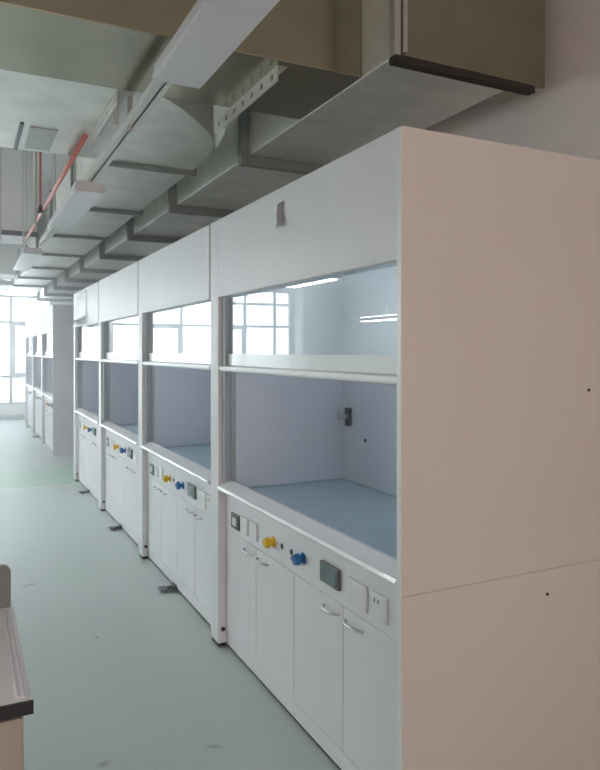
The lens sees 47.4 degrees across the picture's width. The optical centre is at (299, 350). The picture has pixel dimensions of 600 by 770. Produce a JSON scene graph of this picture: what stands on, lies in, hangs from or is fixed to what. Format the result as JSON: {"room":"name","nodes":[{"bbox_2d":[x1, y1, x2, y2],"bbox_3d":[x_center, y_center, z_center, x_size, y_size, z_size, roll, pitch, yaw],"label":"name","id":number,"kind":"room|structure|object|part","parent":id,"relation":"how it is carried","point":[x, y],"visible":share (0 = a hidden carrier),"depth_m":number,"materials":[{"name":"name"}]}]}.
{"room":"chemistry laboratory","nodes":[
{"label":"chemistry laboratory","id":0,"kind":"room"},
{"bbox_2d":[0,244,73,414],"bbox_3d":[-9.849,-0.470,14.793,9.450,4.200,0.250,0,0,-26],"label":"wall","id":1,"kind":"structure","parent":0,"point":[5,409],"depth_m":16.20,"materials":[{"name":"white paint"}]},
{"bbox_2d":[0,414,24,419],"bbox_3d":[-9.789,1.570,14.672,9.450,0.120,0.020,0,0,-26],"label":"baseboard","id":2,"kind":"structure","parent":1,"relation":"attached to","point":[22,416],"depth_m":16.14,"materials":[{"name":"grey stone"}]},
{"bbox_2d":[0,280,50,403],"bbox_3d":[-6.857,-0.210,16.200,1.812,2.920,0.102,0,0,-26],"label":"window","id":3,"kind":"structure","parent":1,"relation":"in","point":[12,324],"depth_m":16.18,"materials":[{"name":"grey metal"}]},
{"bbox_2d":[38,152,69,213],"bbox_3d":[-5.030,-2.645,5.043,10.050,0.150,22.100,0,0,-26],"label":"ceiling","id":4,"kind":"structure","parent":0,"point":[47,159],"depth_m":9.72,"materials":[{"name":"white paint"}]},
{"bbox_2d":[0,147,0,240],"bbox_3d":[-2.655,-1.775,6.050,0.018,1.590,0.018,0,0,-4],"label":"rod","id":5,"kind":"object","parent":4,"relation":"hanging from","point":[0,147],"visible":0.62,"depth_m":6.04,"materials":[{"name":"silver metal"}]},
{"bbox_2d":[0,243,12,291],"bbox_3d":[-4.739,-1.783,10.932,0.190,1.574,1.400,0,0,-26],"label":"strip light","id":6,"kind":"object","parent":4,"relation":"hanging from","point":[5,286],"visible":0.85,"depth_m":10.46,"materials":[{"name":"white"}]},
{"bbox_3d":[-4.576,-1.814,10.455,0.013,1.512,0.013,0,0,41],"label":"hanger rod","id":7,"kind":"part","parent":6,"relation":"part of","materials":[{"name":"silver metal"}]},
{"bbox_2d":[0,284,12,291],"bbox_3d":[-4.739,-0.999,10.932,0.178,0.006,1.388,0,0,-26],"label":"diffuser","id":8,"kind":"object","parent":6,"relation":"attached to","point":[3,287],"depth_m":10.71,"materials":[{"name":"white"}]},
{"bbox_2d":[13,150,42,270],"bbox_3d":[-3.095,-1.783,7.729,0.190,1.574,1.600,0,0,-26],"label":"strip light","id":9,"kind":"object","parent":4,"relation":"hanging from","point":[28,257],"visible":0.89,"depth_m":7.34,"materials":[{"name":"white painted metal"},{"name":"white plastic diffuser"}]},
{"bbox_3d":[-2.976,-1.814,7.341,0.013,1.512,0.013,0,0,41],"label":"hanger rod","id":10,"kind":"part","parent":9,"relation":"part of","materials":[{"name":"silver metal"}]},
{"bbox_3d":[-2.843,-1.814,7.072,0.013,1.512,0.013,0,0,-4],"label":"hanger rod","id":11,"kind":"part","parent":9,"relation":"part of","materials":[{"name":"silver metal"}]},
{"bbox_2d":[13,253,41,270],"bbox_3d":[-3.095,-0.999,7.729,0.178,0.006,1.588,0,0,-26],"label":"diffuser","id":12,"kind":"object","parent":9,"relation":"attached to","point":[25,262],"depth_m":7.60,"materials":[{"name":"white metal"}]},
{"bbox_2d":[34,151,36,225],"bbox_3d":[-2.214,-1.810,5.710,0.022,1.520,0.022,0,0,-4],"label":"rod","id":13,"kind":"object","parent":4,"relation":"hanging from","point":[35,152],"visible":0.35,"depth_m":5.70,"materials":[{"name":"silver metal"}]},
{"bbox_2d":[36,152,43,213],"bbox_3d":[-2.143,-1.855,5.634,0.058,1.430,0.060,0,0,-26],"label":"sprinkler","id":14,"kind":"object","parent":4,"relation":"hanging from","point":[40,210],"visible":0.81,"depth_m":5.62,"materials":[{"name":"red paint"}]},
{"bbox_2d":[23,133,87,243],"bbox_3d":[-2.065,-1.170,5.533,0.028,0.028,4.050,0,0,-26],"label":"pipe","id":15,"kind":"object","parent":14,"relation":"attached to","point":[84,137],"visible":0.87,"depth_m":4.55,"materials":[{"name":"metal"}]},
{"bbox_2d":[48,153,104,228],"bbox_3d":[-1.632,-1.783,4.916,0.190,1.574,1.440,0,0,-26],"label":"strip light","id":16,"kind":"object","parent":4,"relation":"hanging from","point":[82,195],"visible":0.84,"depth_m":4.67,"materials":[{"name":"white painted metal"},{"name":"white plastic diffuser"}]},
{"bbox_3d":[-1.921,-1.814,5.353,0.013,1.512,0.013,0,0,41],"label":"hanger rod","id":17,"kind":"part","parent":16,"relation":"part of","materials":[{"name":"silver metal"}]},
{"bbox_3d":[-1.455,-1.814,4.412,0.013,1.512,0.013,0,0,41],"label":"hanger rod","id":18,"kind":"part","parent":16,"relation":"part of","materials":[{"name":"silver metal"}]},
{"bbox_2d":[49,190,103,228],"bbox_3d":[-1.632,-0.999,4.916,0.178,0.006,1.428,0,0,-26],"label":"diffuser","id":19,"kind":"object","parent":16,"relation":"attached to","point":[78,202],"depth_m":4.77,"materials":[{"name":"white plastic"}]},
{"bbox_2d":[113,95,118,124],"bbox_3d":[-0.862,-1.129,3.199,0.024,0.139,0.006,0,0,-26],"label":"strap","id":20,"kind":"object","parent":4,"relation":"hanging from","point":[115,111],"visible":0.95,"depth_m":3.20,"materials":[{"name":"silver metal"}]},
{"bbox_2d":[152,0,279,88],"bbox_3d":[-0.119,-1.783,1.865,0.190,1.574,1.550,0,0,-26],"label":"strip light","id":21,"kind":"object","parent":4,"relation":"hanging from","point":[212,30],"visible":1,"depth_m":2.19,"materials":[{"name":"white painted steel"},{"name":"white plastic"}]},
{"bbox_2d":[37,0,544,301],"bbox_3d":[-2.447,-1.844,9.307,0.880,1.452,14.345,0,0,-26],"label":"air duct","id":22,"kind":"object","parent":4,"relation":"hanging from","point":[424,63],"visible":0.55,"depth_m":3.32,"materials":[{"name":"metal"}]},
{"bbox_3d":[0.753,-1.460,2.935,0.790,0.535,0.025,0,0,-26],"label":"plate","id":23,"kind":"part","parent":22,"relation":"part of","materials":[{"name":"metal"}]},
{"bbox_2d":[0,419,338,769],"bbox_3d":[-5.030,1.705,5.043,10.050,0.150,22.100,0,0,-26],"label":"floor","id":24,"kind":"structure","parent":0,"point":[124,672],"depth_m":3.66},
{"bbox_2d":[0,564,33,769],"bbox_3d":[-1.563,1.140,1.404,1.842,0.980,0.642,0,0,-26],"label":"lab bench","id":25,"kind":"object","parent":24,"relation":"on","point":[16,701],"visible":1,"depth_m":1.59,"materials":[{"name":"grey laminate worktop"},{"name":"black edging"},{"name":"cream painted panels"}]},
{"bbox_3d":[-0.822,1.180,1.435,0.444,0.720,0.018,0,0,-26],"label":"door","id":26,"kind":"part","parent":25,"relation":"part of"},
{"bbox_2d":[0,605,31,705],"bbox_3d":[-1.565,0.792,1.406,1.840,0.025,0.632,0,0,-26],"label":"countertop","id":27,"kind":"structure","parent":25,"relation":"on","point":[7,696],"depth_m":1.67,"materials":[{"name":"white"}]},
{"bbox_2d":[25,316,31,427],"bbox_3d":[-5.388,0.455,14.744,1.012,2.350,1.770,0,0,-26],"label":"fume hood","id":28,"kind":"object","parent":24,"relation":"on","point":[28,321],"visible":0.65,"depth_m":15.06,"materials":[{"name":"white"}]},
{"bbox_3d":[-6.125,0.444,15.293,0.053,2.328,0.128,0,0,-26],"label":"corner post","id":29,"kind":"part","parent":28,"relation":"part of","materials":[{"name":"white metal"}]},
{"bbox_3d":[-5.754,-0.507,14.504,0.020,0.425,1.613,0,0,-26],"label":"panel","id":30,"kind":"part","parent":28,"relation":"part of","materials":[{"name":"white metal"}]},
{"bbox_3d":[-5.720,-0.270,14.518,0.006,0.740,1.541,0,0,-26],"label":"sash","id":31,"kind":"part","parent":28,"relation":"part of","materials":[{"name":"clear glass"}]},
{"bbox_3d":[-5.803,1.254,14.705,0.020,0.558,0.399,0,0,-26],"label":"door","id":32,"kind":"part","parent":28,"relation":"part of","materials":[{"name":"white metal"}]},
{"bbox_2d":[32,311,40,437],"bbox_3d":[-4.604,0.455,13.157,1.012,2.350,1.770,0,0,-26],"label":"fume hood","id":33,"kind":"object","parent":24,"relation":"on","point":[36,318],"visible":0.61,"depth_m":13.49,"materials":[{"name":"white"}]},
{"bbox_3d":[-5.341,0.444,13.706,0.053,2.328,0.128,0,0,-26],"label":"corner post","id":34,"kind":"part","parent":33,"relation":"part of","materials":[{"name":"white metal"}]},
{"bbox_3d":[-5.198,1.254,13.481,0.020,0.558,0.399,0,0,-26],"label":"door","id":35,"kind":"part","parent":33,"relation":"part of","materials":[{"name":"white metal"}]},
{"bbox_3d":[-4.949,0.738,12.928,0.086,0.060,1.611,0,0,-26],"label":"airfoil sill","id":36,"kind":"part","parent":33,"relation":"part of","materials":[{"name":"white metal"}]},
{"bbox_3d":[-4.970,-0.507,12.918,0.020,0.425,1.613,0,0,-26],"label":"panel","id":37,"kind":"part","parent":33,"relation":"part of","materials":[{"name":"white metal"}]},
{"bbox_3d":[-4.935,-0.270,12.931,0.006,0.740,1.541,0,0,-26],"label":"sash","id":38,"kind":"part","parent":33,"relation":"part of","materials":[{"name":"clear glass"}]},
{"bbox_3d":[-5.019,1.254,13.119,0.020,0.558,0.399,0,0,-26],"label":"door","id":39,"kind":"part","parent":33,"relation":"part of","materials":[{"name":"white metal"}]},
{"bbox_3d":[-4.929,0.868,12.938,0.020,0.208,1.613,0,0,-26],"label":"control panel","id":40,"kind":"part","parent":33,"relation":"part of","materials":[{"name":"white metal"}]},
{"bbox_3d":[-4.840,1.254,12.757,0.020,0.558,0.399,0,0,-26],"label":"door","id":41,"kind":"part","parent":33,"relation":"part of","materials":[{"name":"white metal"}]},
{"bbox_2d":[41,305,73,455],"bbox_3d":[-3.796,0.455,11.580,0.960,2.350,1.773,0,0,-26],"label":"fume hood","id":42,"kind":"object","parent":24,"relation":"on","point":[57,336],"visible":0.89,"depth_m":10.69,"materials":[{"name":"white metal"}]},
{"bbox_3d":[-4.557,0.444,12.120,0.053,2.328,0.128,0,0,-26],"label":"corner post","id":43,"kind":"part","parent":42,"relation":"part of","materials":[{"name":"white metal"}]},
{"bbox_3d":[-4.413,1.254,11.894,0.020,0.558,0.399,0,0,-26],"label":"door","id":44,"kind":"part","parent":42,"relation":"part of","materials":[{"name":"white metal"}]},
{"bbox_3d":[-4.165,0.738,11.341,0.086,0.060,1.611,0,0,-26],"label":"airfoil sill","id":45,"kind":"part","parent":42,"relation":"part of","materials":[{"name":"white metal"}]},
{"bbox_3d":[-4.186,-0.507,11.331,0.020,0.425,1.613,0,0,-26],"label":"panel","id":46,"kind":"part","parent":42,"relation":"part of","materials":[{"name":"white metal"}]},
{"bbox_3d":[-4.234,1.254,11.532,0.020,0.558,0.399,0,0,-26],"label":"door","id":47,"kind":"part","parent":42,"relation":"part of","materials":[{"name":"white metal"}]},
{"bbox_3d":[-4.151,-0.270,11.345,0.006,0.740,1.541,0,0,-26],"label":"sash","id":48,"kind":"part","parent":42,"relation":"part of","materials":[{"name":"clear glass"}]},
{"bbox_3d":[-4.145,0.868,11.351,0.020,0.208,1.613,0,0,-26],"label":"control panel","id":49,"kind":"part","parent":42,"relation":"part of","materials":[{"name":"white metal"}]},
{"bbox_3d":[-4.144,1.574,11.352,0.018,0.072,1.613,0,0,-26],"label":"rail","id":50,"kind":"part","parent":42,"relation":"part of","materials":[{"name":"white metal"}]},
{"bbox_3d":[-4.056,1.254,11.170,0.020,0.558,0.399,0,0,-26],"label":"door","id":51,"kind":"part","parent":42,"relation":"part of","materials":[{"name":"white metal"}]},
{"bbox_3d":[-3.405,1.209,10.802,0.950,0.842,0.025,0,0,-26],"label":"panel","id":52,"kind":"part","parent":42,"relation":"part of","materials":[{"name":"white metal"}]},
{"bbox_3d":[-3.405,0.033,10.802,0.950,1.506,0.025,0,0,-26],"label":"panel","id":53,"kind":"part","parent":42,"relation":"part of","materials":[{"name":"white metal"}]},
{"bbox_2d":[74,281,98,501],"bbox_3d":[-2.070,0.455,8.029,1.012,2.350,1.770,0,0,-26],"label":"fume hood","id":54,"kind":"object","parent":24,"relation":"on","point":[86,329],"visible":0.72,"depth_m":8.13,"materials":[{"name":"white metal"}]},
{"bbox_3d":[-2.807,0.444,8.578,0.053,2.328,0.128,0,0,-26],"label":"corner post","id":55,"kind":"part","parent":54,"relation":"part of","materials":[{"name":"white metal"}]},
{"bbox_2d":[70,290,85,326],"bbox_3d":[-2.639,-0.492,8.054,0.103,0.405,0.820,0,0,-26],"label":"protective film","id":56,"kind":"object","parent":54,"relation":"attached to","point":[80,297],"visible":1,"depth_m":8.00,"materials":[{"name":"white plastic"}]},
{"bbox_3d":[-2.663,1.254,8.353,0.020,0.558,0.399,0,0,-26],"label":"door","id":57,"kind":"part","parent":54,"relation":"part of","materials":[{"name":"white metal"}]},
{"bbox_3d":[-2.415,0.738,7.800,0.086,0.060,1.611,0,0,-26],"label":"airfoil sill","id":58,"kind":"part","parent":54,"relation":"part of","materials":[{"name":"white metal"}]},
{"bbox_3d":[-2.436,-0.507,7.790,0.020,0.425,1.613,0,0,-26],"label":"panel","id":59,"kind":"part","parent":54,"relation":"part of","materials":[{"name":"white metal"}]},
{"bbox_3d":[-2.418,0.096,7.796,0.054,0.036,1.599,0,0,-26],"label":"lift rail","id":60,"kind":"part","parent":54,"relation":"part of","materials":[{"name":"white metal"}]},
{"bbox_3d":[-2.484,1.254,7.991,0.020,0.558,0.399,0,0,-26],"label":"door","id":61,"kind":"part","parent":54,"relation":"part of","materials":[{"name":"white metal"}]},
{"bbox_3d":[-2.401,-0.270,7.803,0.006,0.740,1.541,0,0,-26],"label":"sash","id":62,"kind":"part","parent":54,"relation":"part of","materials":[{"name":"clear glass"}]},
{"bbox_3d":[-2.395,0.868,7.810,0.020,0.208,1.613,0,0,-26],"label":"control panel","id":63,"kind":"part","parent":54,"relation":"part of","materials":[{"name":"white metal"}]},
{"bbox_3d":[-2.394,1.574,7.810,0.018,0.072,1.613,0,0,-26],"label":"rail","id":64,"kind":"part","parent":54,"relation":"part of","materials":[{"name":"white metal"}]},
{"bbox_3d":[-2.305,1.254,7.629,0.020,0.558,0.399,0,0,-26],"label":"door","id":65,"kind":"part","parent":54,"relation":"part of","materials":[{"name":"white metal"}]},
{"bbox_2d":[89,411,98,415],"bbox_3d":[-2.074,0.767,7.963,0.701,0.035,1.535,0,0,-26],"label":"countertop","id":66,"kind":"structure","parent":54,"relation":"on","point":[94,412],"depth_m":8.42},
{"bbox_3d":[-2.127,1.254,7.267,0.020,0.558,0.399,0,0,-26],"label":"door","id":67,"kind":"part","parent":54,"relation":"part of","materials":[{"name":"white metal"}]},
{"bbox_2d":[99,261,137,544],"bbox_3d":[-1.286,0.455,6.442,1.012,2.350,1.770,0,0,-26],"label":"fume hood","id":68,"kind":"object","parent":24,"relation":"on","point":[118,292],"visible":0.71,"depth_m":6.50,"materials":[{"name":"white metal"}]},
{"bbox_3d":[-2.023,0.444,6.992,0.053,2.328,0.128,0,0,-26],"label":"corner post","id":69,"kind":"part","parent":68,"relation":"part of","materials":[{"name":"white metal"}]},
{"bbox_3d":[-1.879,1.254,6.766,0.020,0.558,0.399,0,0,-26],"label":"door","id":70,"kind":"part","parent":68,"relation":"part of","materials":[{"name":"white metal"}]},
{"bbox_3d":[-1.700,1.254,6.404,0.020,0.558,0.399,0,0,-26],"label":"door","id":71,"kind":"part","parent":68,"relation":"part of","materials":[{"name":"white metal"}]},
{"bbox_3d":[-1.631,0.738,6.213,0.086,0.060,1.611,0,0,-26],"label":"airfoil sill","id":72,"kind":"part","parent":68,"relation":"part of","materials":[{"name":"white metal"}]},
{"bbox_3d":[-1.651,-0.507,6.203,0.020,0.425,1.613,0,0,-26],"label":"panel","id":73,"kind":"part","parent":68,"relation":"part of","materials":[{"name":"white metal"}]},
{"bbox_3d":[-1.633,0.096,6.210,0.054,0.036,1.599,0,0,-26],"label":"lift rail","id":74,"kind":"part","parent":68,"relation":"part of","materials":[{"name":"white metal"}]},
{"bbox_3d":[-1.611,0.868,6.223,0.020,0.208,1.613,0,0,-26],"label":"control panel","id":75,"kind":"part","parent":68,"relation":"part of","materials":[{"name":"white metal"}]},
{"bbox_3d":[-1.617,-0.270,6.217,0.006,0.740,1.541,0,0,-26],"label":"sash","id":76,"kind":"part","parent":68,"relation":"part of","materials":[{"name":"clear glass"}]},
{"bbox_3d":[-1.609,1.574,6.224,0.018,0.072,1.613,0,0,-26],"label":"rail","id":77,"kind":"part","parent":68,"relation":"part of","materials":[{"name":"white metal"}]},
{"bbox_3d":[-1.521,1.254,6.042,0.020,0.558,0.399,0,0,-26],"label":"door","id":78,"kind":"part","parent":68,"relation":"part of","materials":[{"name":"white metal"}]},
{"bbox_2d":[118,424,137,434],"bbox_3d":[-1.290,0.767,6.376,0.701,0.035,1.535,0,0,-26],"label":"countertop","id":79,"kind":"structure","parent":68,"relation":"on","point":[133,428],"depth_m":6.77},
{"bbox_3d":[-1.342,1.254,5.680,0.020,0.558,0.399,0,0,-26],"label":"door","id":80,"kind":"part","parent":68,"relation":"part of","materials":[{"name":"white metal"}]},
{"bbox_3d":[-1.373,0.892,5.707,0.011,0.095,0.130,0,0,-26],"label":"socket plate","id":81,"kind":"part","parent":68,"relation":"part of","materials":[{"name":"white plastic"}]},
{"bbox_2d":[138,225,210,625],"bbox_3d":[-0.501,0.455,4.856,1.012,2.350,1.770,0,0,-26],"label":"fume hood","id":82,"kind":"object","parent":24,"relation":"on","point":[174,281],"visible":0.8,"depth_m":5.05,"materials":[{"name":"white metal"}]},
{"bbox_3d":[-1.238,0.444,5.405,0.053,2.328,0.128,0,0,-26],"label":"corner post","id":83,"kind":"part","parent":82,"relation":"part of","materials":[{"name":"white metal"}]},
{"bbox_2d":[150,463,153,475],"bbox_3d":[-1.125,0.902,5.200,0.015,0.080,0.110,0,0,-26],"label":"switch","id":84,"kind":"object","parent":82,"relation":"attached to","point":[151,464],"depth_m":5.17,"materials":[{"name":"grey plastic"}]},
{"bbox_3d":[-1.095,1.254,5.179,0.020,0.558,0.399,0,0,-26],"label":"door","id":85,"kind":"part","parent":82,"relation":"part of","materials":[{"name":"white metal"}]},
{"bbox_3d":[-1.070,0.896,5.094,0.011,0.088,0.098,0,0,-26],"label":"socket plate","id":86,"kind":"part","parent":82,"relation":"part of","materials":[{"name":"white plastic"}]},
{"bbox_3d":[-1.016,0.894,4.985,0.011,0.088,0.098,0,0,-26],"label":"socket plate","id":87,"kind":"part","parent":82,"relation":"part of","materials":[{"name":"white plastic"}]},
{"bbox_3d":[-0.930,0.892,4.769,0.047,0.054,0.057,0,0,-26],"label":"gas valve knob","id":88,"kind":"part","parent":82,"relation":"part of","materials":[{"name":"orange plastic"}]},
{"bbox_3d":[-0.916,1.254,4.817,0.020,0.558,0.399,0,0,-26],"label":"door","id":89,"kind":"part","parent":82,"relation":"part of","materials":[{"name":"white metal"}]},
{"bbox_3d":[-0.846,0.738,4.626,0.086,0.060,1.611,0,0,-26],"label":"airfoil sill","id":90,"kind":"part","parent":82,"relation":"part of","materials":[{"name":"white metal"}]},
{"bbox_3d":[-0.867,-0.507,4.616,0.020,0.425,1.613,0,0,-26],"label":"panel","id":91,"kind":"part","parent":82,"relation":"part of","materials":[{"name":"white metal"}]},
{"bbox_3d":[-0.849,0.096,4.623,0.054,0.036,1.599,0,0,-26],"label":"lift rail","id":92,"kind":"part","parent":82,"relation":"part of","materials":[{"name":"white metal"}]},
{"bbox_3d":[-0.827,0.868,4.636,0.020,0.208,1.613,0,0,-26],"label":"control panel","id":93,"kind":"part","parent":82,"relation":"part of","materials":[{"name":"white metal"}]},
{"bbox_3d":[-0.792,0.885,4.490,0.047,0.054,0.057,0,0,-26],"label":"water valve knob","id":94,"kind":"part","parent":82,"relation":"part of","materials":[{"name":"blue plastic"}]},
{"bbox_3d":[-0.825,1.574,4.637,0.018,0.072,1.613,0,0,-26],"label":"rail","id":95,"kind":"part","parent":82,"relation":"part of","materials":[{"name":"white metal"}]},
{"bbox_3d":[-0.737,1.254,4.455,0.020,0.558,0.399,0,0,-26],"label":"door","id":96,"kind":"part","parent":82,"relation":"part of","materials":[{"name":"white metal"}]},
{"bbox_2d":[164,444,210,469],"bbox_3d":[-0.506,0.767,4.789,0.701,0.035,1.535,0,0,-26],"label":"countertop","id":97,"kind":"structure","parent":82,"relation":"on","point":[200,454],"depth_m":5.10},
{"bbox_3d":[-0.589,0.892,4.120,0.011,0.095,0.130,0,0,-26],"label":"socket plate","id":98,"kind":"part","parent":82,"relation":"part of","materials":[{"name":"white plastic"}]},
{"bbox_3d":[-0.558,1.254,4.093,0.020,0.558,0.399,0,0,-26],"label":"door","id":99,"kind":"part","parent":82,"relation":"part of","materials":[{"name":"white metal"}]},
{"bbox_3d":[-0.526,0.892,3.993,0.011,0.095,0.105,0,0,-26],"label":"socket plate","id":100,"kind":"part","parent":82,"relation":"part of","materials":[{"name":"white plastic"}]},
{"bbox_2d":[211,126,599,769],"bbox_3d":[0.331,0.455,3.230,0.960,2.350,1.883,0,0,-26],"label":"fume hood","id":101,"kind":"object","parent":24,"relation":"on","point":[405,366],"visible":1,"depth_m":2.48,"materials":[{"name":"white"}]},
{"bbox_3d":[-0.454,0.444,3.818,0.053,2.328,0.128,0,0,-26],"label":"corner post","id":102,"kind":"part","parent":101,"relation":"part of","materials":[{"name":"white metal"}]},
{"bbox_2d":[231,512,239,530],"bbox_3d":[-0.341,0.902,3.613,0.015,0.080,0.110,0,0,-26],"label":"switch","id":103,"kind":"object","parent":101,"relation":"attached to","point":[235,516],"depth_m":3.60,"materials":[{"name":"grey plastic"}]},
{"bbox_3d":[-0.304,1.254,3.580,0.020,0.558,0.426,0,0,-26],"label":"door","id":104,"kind":"part","parent":101,"relation":"part of","materials":[{"name":"white metal"}]},
{"bbox_3d":[-0.286,0.896,3.507,0.011,0.088,0.098,0,0,-26],"label":"socket plate","id":105,"kind":"part","parent":101,"relation":"part of","materials":[{"name":"white plastic"}]},
{"bbox_3d":[-0.269,1.018,3.455,0.035,0.010,0.132,0,0,-26],"label":"handle","id":106,"kind":"part","parent":101,"relation":"part of","materials":[{"name":"silver metal"}]},
{"bbox_3d":[-0.232,0.894,3.398,0.011,0.088,0.098,0,0,-26],"label":"socket plate","id":107,"kind":"part","parent":101,"relation":"part of","materials":[{"name":"white plastic"}]},
{"bbox_3d":[-0.192,1.018,3.298,0.035,0.010,0.132,0,0,-26],"label":"handle","id":108,"kind":"part","parent":101,"relation":"part of","materials":[{"name":"silver metal"}]},
{"bbox_3d":[-0.146,0.892,3.182,0.047,0.054,0.057,0,0,-26],"label":"gas valve knob","id":109,"kind":"part","parent":101,"relation":"part of","materials":[{"name":"yellow plastic"}]},
{"bbox_3d":[-0.113,1.254,3.193,0.020,0.558,0.426,0,0,-26],"label":"door","id":110,"kind":"part","parent":101,"relation":"part of","materials":[{"name":"white metal"}]},
{"bbox_2d":[276,201,283,226],"bbox_3d":[-0.089,-0.600,2.995,0.017,0.111,0.088,0,0,-26],"label":"sticker","id":111,"kind":"object","parent":101,"relation":"attached to","point":[279,216],"visible":1,"depth_m":3.00,"materials":[{"name":"grey"}]},
{"bbox_3d":[-0.017,1.574,3.001,0.018,0.072,1.723,0,0,-26],"label":"rail","id":112,"kind":"part","parent":101,"relation":"part of","materials":[{"name":"white metal"}]},
{"bbox_3d":[-0.008,0.885,2.904,0.047,0.054,0.057,0,0,-26],"label":"water valve knob","id":113,"kind":"part","parent":101,"relation":"part of","materials":[{"name":"blue plastic"}]},
{"bbox_3d":[-0.038,0.738,2.990,0.086,0.060,1.721,0,0,-26],"label":"airfoil sill","id":114,"kind":"part","parent":101,"relation":"part of","materials":[{"name":"white metal"}]},
{"bbox_3d":[-0.058,-0.507,2.980,0.020,0.425,1.723,0,0,-26],"label":"panel","id":115,"kind":"part","parent":101,"relation":"part of","materials":[{"name":"white metal"}]},
{"bbox_3d":[-0.041,0.096,2.987,0.054,0.036,1.709,0,0,-26],"label":"lift rail","id":116,"kind":"part","parent":101,"relation":"part of","materials":[{"name":"white metal"}]},
{"bbox_3d":[-0.018,0.868,3.000,0.020,0.208,1.723,0,0,-26],"label":"control panel","id":117,"kind":"part","parent":101,"relation":"part of","materials":[{"name":"white metal"}]},
{"bbox_3d":[0.078,1.254,2.807,0.020,0.558,0.426,0,0,-26],"label":"door","id":118,"kind":"part","parent":101,"relation":"part of","materials":[{"name":"white metal"}]},
{"bbox_2d":[248,478,396,557],"bbox_3d":[0.303,0.767,3.153,0.701,0.035,1.645,0,0,-26],"label":"countertop","id":119,"kind":"structure","parent":101,"relation":"on","point":[366,514],"depth_m":3.35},
{"bbox_3d":[0.113,1.018,2.681,0.035,0.010,0.132,0,0,-26],"label":"handle","id":120,"kind":"part","parent":101,"relation":"part of","materials":[{"name":"silver metal"}]},
{"bbox_2d":[345,407,351,425],"bbox_3d":[0.280,0.383,3.970,0.020,0.105,0.052,0,0,-26],"label":"outlet","id":121,"kind":"object","parent":101,"relation":"attached to","point":[348,410],"depth_m":3.95,"materials":[{"name":"grey plastic"}]},
{"bbox_3d":[0.191,1.018,2.525,0.035,0.010,0.132,0,0,-26],"label":"handle","id":122,"kind":"part","parent":101,"relation":"part of","materials":[{"name":"silver metal"}]},
{"bbox_3d":[0.210,0.892,2.502,0.011,0.095,0.130,0,0,-26],"label":"socket plate","id":123,"kind":"part","parent":101,"relation":"part of","materials":[{"name":"white plastic"}]},
{"bbox_3d":[0.269,1.254,2.420,0.020,0.558,0.426,0,0,-26],"label":"door","id":124,"kind":"part","parent":101,"relation":"part of","materials":[{"name":"white metal"}]},
{"bbox_3d":[0.274,0.892,2.375,0.011,0.095,0.105,0,0,-26],"label":"socket plate","id":125,"kind":"part","parent":101,"relation":"part of","materials":[{"name":"white plastic"}]},
{"bbox_3d":[0.746,1.209,2.402,0.950,0.842,0.025,0,0,-26],"label":"panel","id":126,"kind":"part","parent":101,"relation":"part of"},
{"bbox_3d":[0.746,0.033,2.402,0.950,1.506,0.025,0,0,-26],"label":"panel","id":127,"kind":"part","parent":101,"relation":"part of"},
{"bbox_2d":[424,0,599,159],"bbox_3d":[-0.660,-0.470,7.203,0.300,4.200,21.500,0,0,-26],"label":"wall","id":128,"kind":"structure","parent":0,"point":[562,117],"depth_m":3.13,"materials":[{"name":"white paint"}]},
{"bbox_3d":[-9.378,-0.470,2.894,0.250,4.200,21.500,0,0,-26],"label":"wall","id":129,"kind":"structure","parent":0,"visible":0},
{"bbox_2d":[0,243,15,278],"bbox_3d":[-8.439,-1.740,10.090,7.790,0.920,0.830,0,0,-26],"label":"air duct","id":130,"kind":"object","parent":129,"relation":"attached to","point":[8,250],"visible":0.76,"depth_m":11.43,"materials":[{"name":"metal"}]},
{"bbox_2d":[0,147,37,244],"bbox_3d":[-6.561,-1.775,6.222,7.730,1.050,1.030,0,0,-26],"label":"air duct","id":131,"kind":"object","parent":129,"relation":"attached to","point":[11,159],"visible":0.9,"depth_m":7.41,"materials":[{"name":"grey metal"}]},
{"bbox_2d":[0,69,212,295],"bbox_3d":[-6.745,-1.410,7.339,8.390,0.480,12.865,0,0,-26],"label":"air duct","id":132,"kind":"object","parent":129,"relation":"attached to","point":[38,113],"visible":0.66,"depth_m":3.97,"materials":[{"name":"metal"}]},
{"bbox_2d":[90,90,127,146],"bbox_3d":[-0.977,-1.165,3.466,0.051,0.069,0.720,0,0,-26],"label":"perforated angle","id":133,"kind":"object","parent":132,"relation":"attached to","point":[107,114],"visible":0.99,"depth_m":3.38,"materials":[{"name":"silver metal"}]},
{"bbox_2d":[127,97,132,130],"bbox_3d":[-0.803,-1.119,3.228,0.024,0.159,0.006,0,0,-26],"label":"strap","id":134,"kind":"object","parent":132,"relation":"hanging from","point":[129,99],"visible":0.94,"depth_m":3.22,"materials":[{"name":"silver metal"}]},
{"bbox_2d":[39,79,172,245],"bbox_3d":[-1.459,-1.080,4.577,0.060,0.040,5.100,0,0,-26],"label":"rail","id":135,"kind":"object","parent":134,"relation":"hanging from","point":[155,91],"visible":0.36,"depth_m":3.31,"materials":[{"name":"silver metal"}]},
{"bbox_2d":[0,0,360,118],"bbox_3d":[-3.693,-1.455,1.331,8.538,0.546,0.600,0,0,-26],"label":"air duct","id":136,"kind":"object","parent":129,"relation":"attached to","point":[117,44],"visible":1,"depth_m":2.81,"materials":[{"name":"metal"}]},
{"bbox_2d":[215,65,287,148],"bbox_3d":[-0.244,-1.112,3.178,0.051,0.144,0.775,0,0,-26],"label":"perforated angle","id":137,"kind":"object","parent":136,"relation":"attached to","point":[271,78],"visible":1,"depth_m":3.12,"materials":[{"name":"silver metal"}]}
]}

